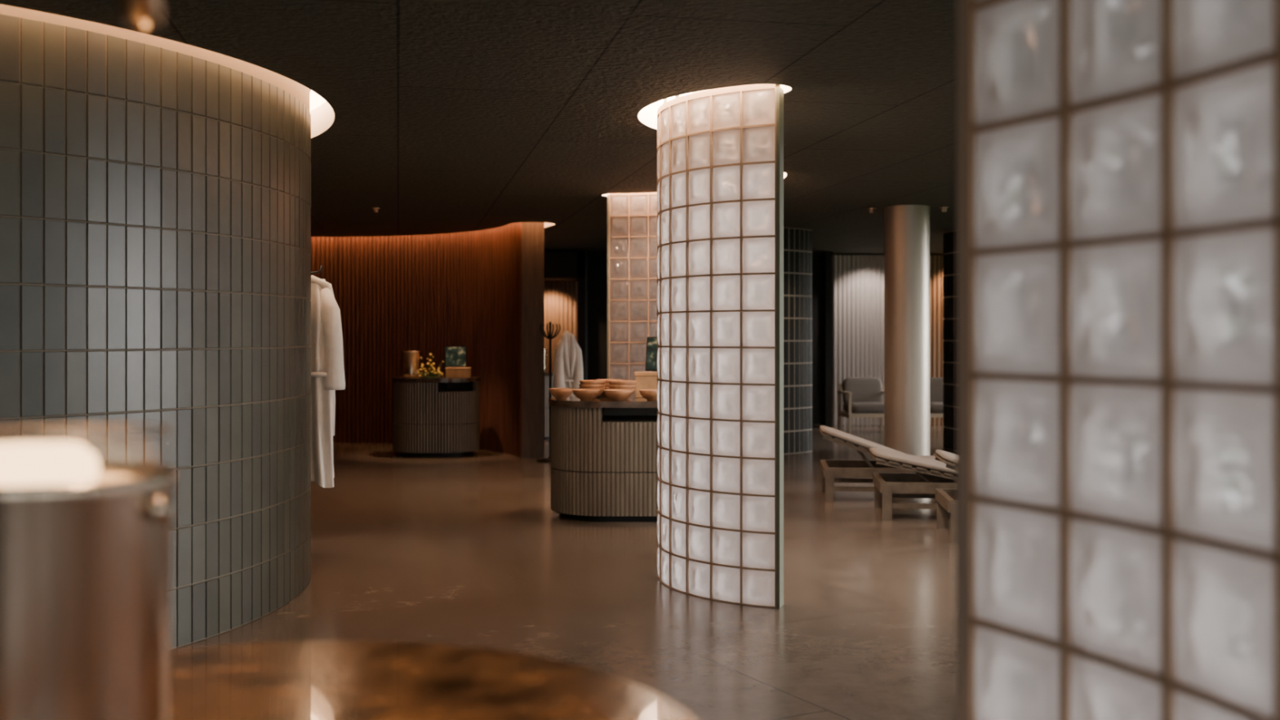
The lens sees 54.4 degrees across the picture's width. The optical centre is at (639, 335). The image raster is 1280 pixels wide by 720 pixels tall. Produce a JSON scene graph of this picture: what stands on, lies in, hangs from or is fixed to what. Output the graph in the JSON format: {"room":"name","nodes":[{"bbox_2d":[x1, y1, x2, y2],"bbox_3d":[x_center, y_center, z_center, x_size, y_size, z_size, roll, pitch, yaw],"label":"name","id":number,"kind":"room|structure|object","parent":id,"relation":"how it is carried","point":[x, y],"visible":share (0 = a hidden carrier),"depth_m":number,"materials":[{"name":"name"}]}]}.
{"room":"spa","nodes":[
{"label":"spa","id":0,"kind":"room"},
{"bbox_2d":[0,4,311,648],"bbox_3d":[-4.510,-0.030,6.940,5.174,2.990,5.174,0,0,0],"label":"tiled wall","id":1,"kind":"structure","parent":0,"point":[155,192],"depth_m":5.84,"materials":[{"name":"tile"}]},
{"bbox_2d":[310,265,345,488],"bbox_3d":[-2.123,0.264,8.261,0.259,1.462,0.449,0,0,-29],"label":"bathrobe","id":2,"kind":"object","parent":1,"relation":"hanging from","point":[327,371],"visible":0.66,"depth_m":8.12,"materials":[{"name":"white fabric"}]},
{"bbox_2d":[311,222,544,457],"bbox_3d":[-4.673,-0.025,15.555,6.340,2.980,3.281,0,0,-18],"label":"wall","id":3,"kind":"structure","parent":0,"point":[482,291],"depth_m":16.47,"materials":[{"name":"brown wood"}]},
{"bbox_2d":[0,0,956,254],"bbox_3d":[-1.200,-1.425,8.800,15.600,0.180,23.600,0,0,0],"label":"ceiling","id":4,"kind":"structure","parent":0,"point":[451,116],"depth_m":6.82,"materials":[{"name":"black paint"}]},
{"bbox_2d":[119,0,164,29],"bbox_3d":[-0.600,-0.855,1.500,0.100,0.960,0.100,0,0,0],"label":"pendant lamp","id":5,"kind":"object","parent":4,"relation":"hanging from","point":[135,14],"visible":1,"depth_m":1.48,"materials":[{"name":"brown glass"}]},
{"bbox_2d":[265,68,334,137],"bbox_3d":[-4.510,-1.431,6.940,5.454,0.189,5.454,0,0,0],"label":"cove","id":6,"kind":"object","parent":4,"relation":"attached to","point":[322,114],"visible":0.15,"depth_m":8.19,"materials":[{"name":"white paint"}]},
{"bbox_2d":[370,206,380,213],"bbox_3d":[-2.750,-1.307,12.950,0.100,0.055,0.100,0,0,0],"label":"sprinkler","id":7,"kind":"object","parent":4,"relation":"attached to","point":[375,209],"depth_m":12.92,"materials":[{"name":"metal"}]},
{"bbox_2d":[544,222,555,227],"bbox_3d":[-4.651,-1.431,15.487,6.594,0.189,3.677,0,0,-18],"label":"cove","id":8,"kind":"object","parent":4,"relation":"attached to","point":[546,224],"visible":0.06,"depth_m":15.30,"materials":[{"name":"white paint"}]},
{"bbox_2d":[602,172,786,196],"bbox_3d":[0.599,-1.431,11.200,0.771,0.189,2.337,0,0,-38],"label":"cove","id":9,"kind":"object","parent":4,"relation":"attached to","point":[784,173],"visible":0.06,"depth_m":10.58,"materials":[{"name":"white paint"}]},
{"bbox_2d":[637,84,791,129],"bbox_3d":[0.410,-1.431,7.582,0.847,0.189,1.954,0,0,0],"label":"cove","id":10,"kind":"object","parent":4,"relation":"attached to","point":[647,115],"visible":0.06,"depth_m":7.97,"materials":[{"name":"white paint"}]},
{"bbox_2d":[866,207,876,213],"bbox_3d":[2.420,-1.307,13.000,0.100,0.055,0.100,0,0,0],"label":"sprinkler","id":11,"kind":"object","parent":4,"relation":"attached to","point":[871,210],"depth_m":12.97,"materials":[{"name":"metal"}]},
{"bbox_2d":[938,206,948,212],"bbox_3d":[3.150,-1.307,12.900,0.100,0.055,0.100,0,0,0],"label":"sprinkler","id":12,"kind":"object","parent":4,"relation":"attached to","point":[944,209],"depth_m":12.87,"materials":[{"name":"metal"}]},
{"bbox_2d":[170,423,956,719],"bbox_3d":[-1.250,1.565,8.800,15.900,0.200,24.000,0,0,0],"label":"floor","id":13,"kind":"structure","parent":0,"point":[473,550],"depth_m":7.01,"materials":[{"name":"concrete"}]},
{"bbox_2d":[168,640,696,719],"bbox_3d":[-0.500,0.990,1.500,1.200,0.950,1.200,0,0,0],"label":"round table","id":14,"kind":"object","parent":13,"relation":"on","point":[308,680],"depth_m":1.82,"materials":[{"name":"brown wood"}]},
{"bbox_2d":[0,422,177,719],"bbox_3d":[-0.670,0.311,1.420,0.266,0.405,0.266,0,0,45],"label":"ice bucket","id":15,"kind":"object","parent":14,"relation":"on","point":[86,541],"visible":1,"depth_m":1.33,"materials":[{"name":"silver metal"}]},
{"bbox_2d":[391,376,480,457],"bbox_3d":[-2.520,0.990,15.400,1.100,0.950,0.900,0,0,0],"label":"counter","id":16,"kind":"object","parent":13,"relation":"on","point":[439,416],"depth_m":15.02,"materials":[{"name":"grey wood"}]},
{"bbox_2d":[399,351,422,377],"bbox_3d":[-2.830,0.352,15.400,0.261,0.323,0.260,0,0,-43],"label":"ice bucket","id":17,"kind":"object","parent":16,"relation":"on","point":[411,361],"visible":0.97,"depth_m":15.29,"materials":[{"name":"gold metal"}]},
{"bbox_2d":[417,353,443,377],"bbox_3d":[-2.551,0.365,15.126,0.332,0.297,0.212,0,0,0],"label":"flower arrangement","id":18,"kind":"object","parent":16,"relation":"on","point":[430,374],"visible":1,"depth_m":15.11,"materials":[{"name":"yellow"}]},
{"bbox_2d":[444,367,471,377],"bbox_3d":[-2.240,0.455,15.350,0.290,0.119,0.230,0,0,0],"label":"wooden box","id":19,"kind":"object","parent":16,"relation":"on","point":[450,371],"visible":1,"depth_m":15.24,"materials":[{"name":"brown wood"}]},
{"bbox_2d":[444,346,466,367],"bbox_3d":[-2.276,0.260,15.361,0.260,0.257,0.098,0,0,-9],"label":"framed picture","id":20,"kind":"object","parent":19,"relation":"on","point":[455,356],"visible":1,"depth_m":15.34,"materials":[{"name":"green paper"}]},
{"bbox_2d":[536,321,560,462],"bbox_3d":[-1.050,0.650,14.550,0.320,1.630,0.320,0,0,0],"label":"coat stand","id":21,"kind":"object","parent":13,"relation":"on","point":[549,336],"visible":0.81,"depth_m":14.54,"materials":[{"name":"black metal"}]},
{"bbox_2d":[553,330,583,395],"bbox_3d":[-0.845,0.567,14.483,0.365,1.255,0.269,0,0,-17],"label":"bathrobe","id":22,"kind":"object","parent":21,"relation":"hanging from","point":[568,371],"visible":0.58,"depth_m":14.40,"materials":[{"name":"white fabric"}]},
{"bbox_2d":[544,371,555,439],"bbox_3d":[-1.620,0.990,17.700,1.060,0.950,0.760,0,0,0],"label":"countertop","id":23,"kind":"structure","parent":13,"relation":"on","point":[547,373],"depth_m":17.39,"materials":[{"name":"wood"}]},
{"bbox_2d":[544,349,547,372],"bbox_3d":[-1.440,0.352,17.600,0.251,0.323,0.250,0,0,-44],"label":"ice bucket","id":24,"kind":"object","parent":23,"relation":"on","point":[545,350],"visible":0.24,"depth_m":17.56,"materials":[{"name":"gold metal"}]},
{"bbox_2d":[544,281,577,371],"bbox_3d":[-1.450,0.290,20.375,1.000,2.350,0.110,0,0,0],"label":"slatted panel","id":25,"kind":"object","parent":13,"relation":"on","point":[561,298],"visible":0.25,"depth_m":20.33,"materials":[{"name":"brown wood"}]},
{"bbox_2d":[548,395,657,521],"bbox_3d":[0.030,0.990,10.200,1.560,0.950,0.960,0,0,0],"label":"counter","id":26,"kind":"object","parent":13,"relation":"on","point":[604,450],"depth_m":9.76,"materials":[{"name":"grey wood"}]},
{"bbox_2d":[549,387,573,399],"bbox_3d":[-0.640,0.472,10.120,0.200,0.084,0.200,0,0,0],"label":"wooden bowl","id":27,"kind":"object","parent":26,"relation":"on","point":[558,393],"visible":0.98,"depth_m":10.05,"materials":[{"name":"brown wood"}]},
{"bbox_2d":[572,388,599,399],"bbox_3d":[-0.430,0.472,9.920,0.220,0.084,0.220,0,0,0],"label":"wooden bowl","id":28,"kind":"object","parent":26,"relation":"on","point":[584,393],"visible":1,"depth_m":9.85,"materials":[{"name":"brown wood"}]},
{"bbox_2d":[578,387,604,398],"bbox_3d":[-0.400,0.472,10.280,0.220,0.084,0.220,0,0,0],"label":"wooden bowl","id":29,"kind":"object","parent":26,"relation":"on","point":[601,391],"visible":0.27,"depth_m":10.22,"materials":[{"name":"brown wood"}]},
{"bbox_2d":[578,383,604,387],"bbox_3d":[-0.396,0.442,10.280,0.220,0.084,0.220,0,0,0],"label":"wooden bowl","id":30,"kind":"object","parent":29,"relation":"on","point":[580,384],"visible":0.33,"depth_m":10.19,"materials":[{"name":"brown wood"}]},
{"bbox_2d":[579,379,605,384],"bbox_3d":[-0.392,0.412,10.280,0.220,0.084,0.220,0,0,0],"label":"wooden bowl","id":31,"kind":"object","parent":30,"relation":"on","point":[586,381],"visible":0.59,"depth_m":10.19,"materials":[{"name":"brown wood"}]},
{"bbox_2d":[600,386,608,396],"bbox_3d":[-0.270,0.472,10.500,0.220,0.084,0.220,0,0,0],"label":"wooden bowl","id":32,"kind":"object","parent":26,"relation":"on","point":[603,394],"visible":0.2,"depth_m":10.43,"materials":[{"name":"brown wood"}]},
{"bbox_3d":[-0.266,0.442,10.500,0.220,0.084,0.220,0,0,0],"label":"wooden bowl","id":33,"kind":"object","parent":32,"relation":"on","visible":0},
{"bbox_2d":[599,378,622,383],"bbox_3d":[-0.262,0.412,10.500,0.220,0.084,0.220,0,0,0],"label":"wooden bowl","id":34,"kind":"object","parent":33,"relation":"on","point":[606,380],"visible":0.19,"depth_m":10.41,"materials":[{"name":"brown wood"}]},
{"bbox_2d":[603,389,633,400],"bbox_3d":[-0.170,0.472,9.860,0.240,0.084,0.240,0,0,0],"label":"wooden bowl","id":35,"kind":"object","parent":26,"relation":"on","point":[614,394],"visible":1,"depth_m":9.78,"materials":[{"name":"brown wood"}]},
{"bbox_2d":[607,387,636,395],"bbox_3d":[-0.150,0.472,10.220,0.240,0.084,0.240,0,0,0],"label":"wooden bowl","id":36,"kind":"object","parent":26,"relation":"on","point":[634,388],"visible":0.16,"depth_m":10.14,"materials":[{"name":"brown wood"}]},
{"bbox_2d":[608,384,636,388],"bbox_3d":[-0.146,0.442,10.220,0.240,0.084,0.240,0,0,0],"label":"wooden bowl","id":37,"kind":"object","parent":36,"relation":"on","point":[611,386],"visible":0.36,"depth_m":10.12,"materials":[{"name":"brown wood"}]},
{"bbox_2d":[608,380,637,384],"bbox_3d":[-0.142,0.412,10.220,0.240,0.084,0.240,0,0,0],"label":"wooden bowl","id":38,"kind":"object","parent":37,"relation":"on","point":[611,382],"visible":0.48,"depth_m":10.13,"materials":[{"name":"brown wood"}]},
{"bbox_2d":[634,371,657,397],"bbox_3d":[0.100,0.410,10.420,0.290,0.208,0.250,0,0,0],"label":"wooden box","id":39,"kind":"object","parent":26,"relation":"on","point":[646,380],"visible":0.5,"depth_m":10.30,"materials":[{"name":"brown wood"}]},
{"bbox_2d":[644,337,657,371],"bbox_3d":[0.152,0.155,10.420,0.200,0.287,0.098,0,0,17],"label":"framed picture","id":40,"kind":"object","parent":39,"relation":"on","point":[651,342],"visible":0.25,"depth_m":10.41,"materials":[{"name":"green paper"}]},
{"bbox_2d":[639,389,657,400],"bbox_3d":[0.100,0.472,9.880,0.220,0.084,0.220,0,0,0],"label":"wooden bowl","id":41,"kind":"object","parent":26,"relation":"on","point":[649,394],"visible":0.82,"depth_m":9.80,"materials":[{"name":"brown wood"}]},
{"bbox_2d":[544,249,831,427],"bbox_3d":[1.261,0.075,19.724,6.688,2.780,0.955,0,0,-3],"label":"wall","id":42,"kind":"structure","parent":13,"relation":"on","point":[558,266],"depth_m":19.65,"materials":[{"name":"black paint"}]},
{"bbox_2d":[831,254,884,425],"bbox_3d":[3.800,0.075,20.375,1.300,2.780,0.110,0,0,0],"label":"slatted panel","id":43,"kind":"object","parent":13,"relation":"on","point":[857,281],"visible":0.59,"depth_m":20.33,"materials":[{"name":"beige"}]},
{"bbox_2d":[837,377,884,433],"bbox_3d":[3.430,1.054,18.900,0.710,0.822,0.660,0,0,-6],"label":"armchair","id":44,"kind":"object","parent":13,"relation":"on","point":[863,397],"visible":0.94,"depth_m":19.01,"materials":[{"name":"grey fabric"}]},
{"bbox_2d":[818,425,941,502],"bbox_3d":[2.658,1.149,11.250,2.032,0.631,0.740,0,0,6],"label":"sun lounger","id":45,"kind":"object","parent":13,"relation":"on","point":[833,471],"visible":0.37,"depth_m":11.03,"materials":[{"name":"brown wood"}]},
{"bbox_2d":[868,447,956,519],"bbox_3d":[2.932,1.203,10.152,2.064,0.524,0.740,0,0,6],"label":"sun lounger","id":46,"kind":"object","parent":13,"relation":"on","point":[922,483],"visible":0.34,"depth_m":9.92,"materials":[{"name":"brown wood"}]},
{"bbox_2d":[929,254,943,425],"bbox_3d":[5.460,0.075,20.375,1.680,2.780,0.110,0,0,0],"label":"slatted panel","id":47,"kind":"object","parent":13,"relation":"on","point":[936,262],"visible":0.12,"depth_m":20.33,"materials":[{"name":"brown"}]},
{"bbox_2d":[929,377,943,417],"bbox_3d":[4.660,1.054,18.900,0.710,0.822,0.660,0,0,6],"label":"armchair","id":48,"kind":"object","parent":13,"relation":"on","point":[936,384],"visible":0.24,"depth_m":19.02,"materials":[{"name":"grey fabric"}]},
{"bbox_2d":[933,449,956,543],"bbox_3d":[3.214,1.162,9.050,2.040,0.607,0.740,0,0,6],"label":"sun lounger","id":49,"kind":"object","parent":13,"relation":"on","point":[946,498],"visible":0.16,"depth_m":9.06,"materials":[{"name":"brown wood"}]},
{"bbox_2d":[607,191,657,395],"bbox_3d":[0.554,-0.029,11.231,0.567,2.988,2.150,0,0,-41],"label":"glass wall","id":50,"kind":"structure","parent":0,"point":[632,218],"depth_m":11.79,"materials":[{"name":"brown glass"}]},
{"bbox_2d":[657,84,783,608],"bbox_3d":[0.443,0.050,7.557,0.679,2.830,1.742,0,0,0],"label":"glass wall","id":51,"kind":"structure","parent":0,"point":[720,151],"depth_m":6.86,"materials":[{"name":"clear glass"}]},
{"bbox_2d":[544,254,941,423],"bbox_3d":[-1.250,0.065,20.700,15.500,2.980,0.200,0,0,0],"label":"wall","id":52,"kind":"structure","parent":0,"point":[597,264],"depth_m":20.60,"materials":[{"name":"black paint"}]},
{"bbox_2d":[783,226,812,454],"bbox_3d":[1.222,0.065,15.375,2.027,2.800,0.504,0,0,-13],"label":"tiled wall","id":53,"kind":"structure","parent":0,"point":[797,242],"depth_m":15.49,"materials":[{"name":"tile"}]},
{"bbox_2d":[884,204,929,455],"bbox_3d":[2.780,0.065,12.950,0.478,2.800,0.478,0,0,0],"label":"round column","id":54,"kind":"structure","parent":0,"point":[906,227],"depth_m":12.75,"materials":[{"name":"paint"}]},
{"bbox_2d":[942,230,956,451],"bbox_3d":[4.685,0.065,15.288,2.298,2.800,0.633,0,0,40],"label":"tiled wall","id":55,"kind":"structure","parent":0,"point":[949,238],"depth_m":15.94,"materials":[{"name":"tile"}]},
{"bbox_2d":[956,0,1279,719],"bbox_3d":[0.751,0.065,1.474,0.210,2.800,1.289,0,0,-12],"label":"glass wall","id":56,"kind":"structure","parent":0,"point":[1118,161],"depth_m":1.76,"materials":[{"name":"white glass"}]}
]}

